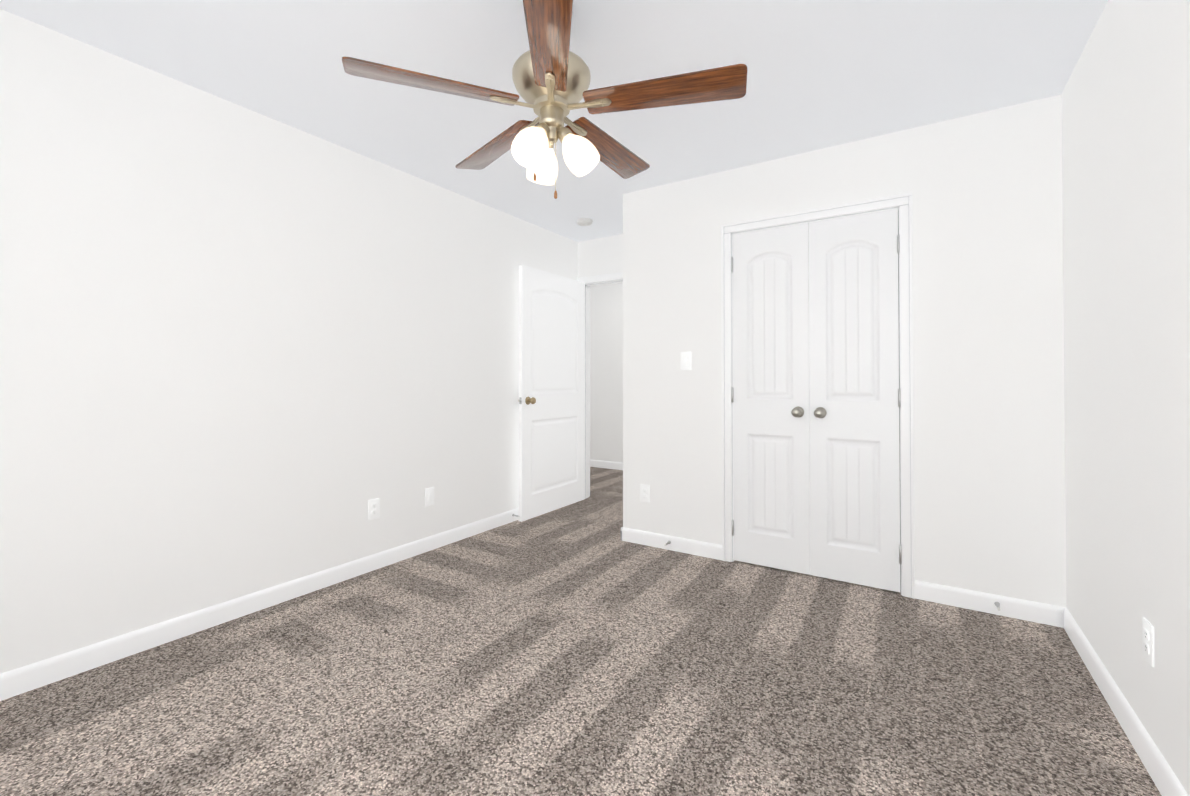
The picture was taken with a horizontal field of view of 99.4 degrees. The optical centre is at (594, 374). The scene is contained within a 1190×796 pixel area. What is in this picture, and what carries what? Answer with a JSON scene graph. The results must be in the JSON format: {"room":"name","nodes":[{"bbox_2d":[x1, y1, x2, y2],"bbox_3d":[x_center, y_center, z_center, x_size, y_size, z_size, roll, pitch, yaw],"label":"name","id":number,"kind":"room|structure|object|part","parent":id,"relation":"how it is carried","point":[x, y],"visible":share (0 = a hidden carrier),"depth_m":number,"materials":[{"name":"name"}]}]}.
{"room":"empty bedroom","nodes":[
{"label":"empty bedroom","id":0,"kind":"room"},
{"bbox_2d":[0,9,579,673],"bbox_3d":[-1.444,-0.061,2.917,0.120,2.440,4.530,0,-1,33],"label":"wall","id":1,"kind":"structure","parent":0,"point":[244,350],"depth_m":2.32,"materials":[{"name":"white paint"}]},
{"bbox_2d":[0,508,518,700],"bbox_3d":[-1.358,1.114,2.914,0.013,0.090,4.400,0,-1,33],"label":"baseboard","id":2,"kind":"structure","parent":1,"relation":"attached to","point":[92,656],"depth_m":2.29,"materials":[{"name":"paint"}]},
{"bbox_2d":[368,498,378,519],"bbox_3d":[-1.312,0.799,2.995,0.008,0.115,0.070,0,-1,33],"label":"outlet","id":3,"kind":"object","parent":1,"relation":"attached to","point":[371,509],"visible":1,"depth_m":2.99,"materials":[{"name":"white plastic"}]},
{"bbox_2d":[425,487,433,505],"bbox_3d":[-1.093,0.808,3.335,0.008,0.115,0.070,0,-1,33],"label":"outlet","id":4,"kind":"object","parent":1,"relation":"attached to","point":[429,496],"visible":1,"depth_m":3.33,"materials":[{"name":"white plastic"}]},
{"bbox_2d":[518,265,584,521],"bbox_3d":[-0.340,0.154,4.357,0.158,2.022,0.890,0,-1,33],"label":"entry door","id":5,"kind":"structure","parent":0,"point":[552,392],"depth_m":4.29,"materials":[{"name":"paint"}]},
{"bbox_3d":[-0.542,0.211,4.041,0.158,0.066,0.066,0,-1,33],"label":"knob","id":6,"kind":"part","parent":5,"relation":"part of","materials":[{"name":"gold metal"}]},
{"bbox_2d":[0,0,1107,241],"bbox_3d":[-0.397,-1.328,3.257,5.530,0.100,6.210,0,-1,33],"label":"ceiling","id":7,"kind":"structure","parent":0,"point":[822,74],"depth_m":2.11,"materials":[{"name":"white paint"}]},
{"bbox_2d":[342,0,746,198],"bbox_3d":[-0.147,-0.949,1.739,1.287,0.689,1.239,0,-1,-2],"label":"ceiling fan","id":8,"kind":"object","parent":7,"relation":"hanging from","point":[551,76],"visible":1,"depth_m":1.70,"materials":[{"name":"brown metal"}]},
{"bbox_3d":[-0.518,-0.940,1.635,0.535,0.006,0.139,0,11,-22],"label":"blade","id":9,"kind":"part","parent":8,"relation":"part of","materials":[{"name":"brown wood"}]},
{"bbox_3d":[-0.404,-0.935,2.082,0.139,0.006,0.535,-15,9,-39],"label":"blade","id":10,"kind":"part","parent":8,"relation":"part of","materials":[{"name":"brown wood"}]},
{"bbox_3d":[-0.207,-0.782,1.706,0.116,0.131,0.116,0,-37,37],"label":"lamp shade","id":11,"kind":"part","parent":8,"relation":"part of","materials":[{"name":"white glass"}]},
{"bbox_3d":[-0.189,-0.780,1.862,0.116,0.131,0.116,0,35,-23],"label":"lamp shade","id":12,"kind":"part","parent":8,"relation":"part of","materials":[{"name":"white glass"}]},
{"bbox_3d":[-0.128,-0.943,1.389,0.139,0.006,0.535,12,-1,-4],"label":"blade","id":13,"kind":"part","parent":8,"relation":"part of","materials":[{"name":"brown wood"}]},
{"bbox_3d":[-0.063,-0.781,1.768,0.116,0.131,0.116,-36,-4,5],"label":"lamp shade","id":14,"kind":"part","parent":8,"relation":"part of","materials":[{"name":"white glass"}]},
{"bbox_3d":[0.056,-0.935,2.112,0.139,0.006,0.535,-14,-8,31],"label":"blade","id":15,"kind":"part","parent":8,"relation":"part of","materials":[{"name":"brown wood"}]},
{"bbox_3d":[0.227,-0.940,1.683,0.535,0.006,0.139,0,-13,14],"label":"blade","id":16,"kind":"part","parent":8,"relation":"part of","materials":[{"name":"brown wood"}]},
{"bbox_2d":[576,218,592,225],"bbox_3d":[-0.087,-1.248,4.157,0.136,0.038,0.136,0,-1,33],"label":"smoke detector","id":17,"kind":"object","parent":7,"relation":"attached to","point":[584,221],"visible":1,"depth_m":4.11,"materials":[{"name":"white plastic"}]},
{"bbox_2d":[0,467,1161,795],"bbox_3d":[-0.397,1.212,3.229,5.530,0.100,6.210,0,-1,33],"label":"floor","id":18,"kind":"structure","parent":0,"point":[578,649],"depth_m":1.81,"materials":[{"name":"carpet"}]},
{"bbox_2d":[580,235,619,461],"bbox_3d":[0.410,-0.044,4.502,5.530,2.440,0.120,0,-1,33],"label":"wall","id":19,"kind":"structure","parent":0,"point":[600,256],"depth_m":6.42,"materials":[{"name":"white paint"}]},
{"bbox_2d":[577,272,622,498],"bbox_3d":[0.292,0.132,4.575,1.016,2.091,0.154,0,-1,33],"label":"door frame","id":20,"kind":"structure","parent":19,"relation":"attached to","point":[603,279],"depth_m":4.80,"materials":[{"name":"paint"}]},
{"bbox_2d":[590,460,622,469],"bbox_3d":[0.499,1.150,6.193,3.600,0.090,0.013,0,-1,33],"label":"baseboard","id":21,"kind":"structure","parent":19,"relation":"attached to","point":[593,463],"depth_m":6.41,"materials":[{"name":"paint"}]},
{"bbox_2d":[620,96,1059,605],"bbox_3d":[1.199,-0.061,2.986,2.305,2.440,0.120,0,-1,33],"label":"wall","id":22,"kind":"structure","parent":0,"point":[982,186],"depth_m":2.56,"materials":[{"name":"white paint"}]},
{"bbox_2d":[640,484,649,501],"bbox_3d":[0.342,0.815,3.450,0.070,0.115,0.008,0,-1,33],"label":"outlet","id":23,"kind":"object","parent":22,"relation":"attached to","point":[643,497],"visible":1,"depth_m":3.45,"materials":[{"name":"white plastic"}]},
{"bbox_2d":[620,527,721,559],"bbox_3d":[0.507,1.118,3.339,0.695,0.090,0.013,0,-1,33],"label":"baseboard","id":24,"kind":"structure","parent":22,"relation":"attached to","point":[704,549],"depth_m":3.33,"materials":[{"name":"paint"}]},
{"bbox_2d":[681,352,690,369],"bbox_3d":[0.592,-0.087,3.295,0.070,0.115,0.016,0,-1,33],"label":"light switch","id":25,"kind":"object","parent":22,"relation":"attached to","point":[685,360],"visible":1,"depth_m":3.29,"materials":[{"name":"white plastic"}]},
{"bbox_2d":[731,257,733,535],"bbox_3d":[0.851,0.134,3.128,0.016,1.728,0.016,0,-1,33],"label":"closet hinges","id":26,"kind":"object","parent":22,"relation":"attached to","point":[732,394],"visible":1,"depth_m":3.12,"materials":[{"name":"silver metal"}]},
{"bbox_2d":[733,223,809,574],"bbox_3d":[1.051,0.138,3.027,0.440,2.019,0.035,0,-1,33],"label":"closet door","id":27,"kind":"structure","parent":22,"relation":"in","point":[771,475],"depth_m":3.01,"materials":[{"name":"paint"}]},
{"bbox_2d":[791,406,803,416],"bbox_3d":[1.159,0.218,2.893,0.064,0.064,0.072,0,-1,33],"label":"handle","id":28,"kind":"object","parent":27,"relation":"attached to","point":[797,411],"visible":1,"depth_m":2.87,"materials":[{"name":"silver metal"}]},
{"bbox_2d":[721,193,914,598],"bbox_3d":[1.255,0.110,2.936,1.012,2.097,0.141,0,-1,33],"label":"trim","id":29,"kind":"structure","parent":22,"relation":"attached to","point":[902,203],"depth_m":2.67,"materials":[{"name":"paint"}]},
{"bbox_2d":[809,209,899,591],"bbox_3d":[1.424,0.136,2.788,0.440,2.019,0.035,0,-1,33],"label":"closet door","id":30,"kind":"structure","parent":22,"relation":"in","point":[853,393],"depth_m":2.77,"materials":[{"name":"paint"}]},
{"bbox_2d":[814,407,826,417],"bbox_3d":[1.259,0.218,2.829,0.064,0.064,0.072,0,-1,33],"label":"handle","id":31,"kind":"object","parent":30,"relation":"attached to","point":[820,412],"visible":1,"depth_m":2.81,"materials":[{"name":"silver metal"}]},
{"bbox_2d":[897,234,901,563],"bbox_3d":[1.600,0.129,2.649,0.016,1.728,0.016,0,-1,33],"label":"closet hinges","id":32,"kind":"object","parent":22,"relation":"attached to","point":[899,398],"visible":1,"depth_m":2.64,"materials":[{"name":"silver metal"}]},
{"bbox_2d":[898,226,900,591],"bbox_3d":[1.251,0.141,2.929,0.887,2.034,0.005,0,-1,33],"label":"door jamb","id":33,"kind":"structure","parent":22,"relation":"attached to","point":[899,412],"depth_m":2.69,"materials":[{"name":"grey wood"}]},
{"bbox_2d":[915,580,1059,626],"bbox_3d":[1.880,1.109,2.458,0.543,0.090,0.013,0,-1,33],"label":"baseboard","id":34,"kind":"structure","parent":22,"relation":"attached to","point":[1042,613],"depth_m":2.44,"materials":[{"name":"paint"}]},
{"bbox_2d":[994,602,1000,610],"bbox_3d":[1.908,1.101,2.388,0.022,0.021,0.074,0,-1,33],"label":"door stop","id":35,"kind":"object","parent":22,"relation":"attached to","point":[997,604],"visible":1,"depth_m":2.40,"materials":[{"name":"silver metal"}]},
{"bbox_2d":[1056,0,1189,795],"bbox_3d":[1.427,-0.082,1.076,0.120,2.440,4.530,0,-1,33],"label":"wall","id":36,"kind":"structure","parent":0,"point":[1123,110],"depth_m":1.58,"materials":[{"name":"white paint"}]},
{"bbox_2d":[1060,606,1188,795],"bbox_3d":[1.177,1.090,0.796,0.013,0.090,3.570,0,-1,33],"label":"baseboard","id":37,"kind":"structure","parent":36,"relation":"attached to","point":[1167,783],"depth_m":1.61,"materials":[{"name":"paint"}]},
{"bbox_2d":[1143,617,1153,666],"bbox_3d":[1.608,0.778,1.467,0.008,0.115,0.070,0,-1,33],"label":"outlet","id":38,"kind":"object","parent":36,"relation":"attached to","point":[1148,645],"visible":0.98,"depth_m":1.46,"materials":[{"name":"white plastic"}]}
]}

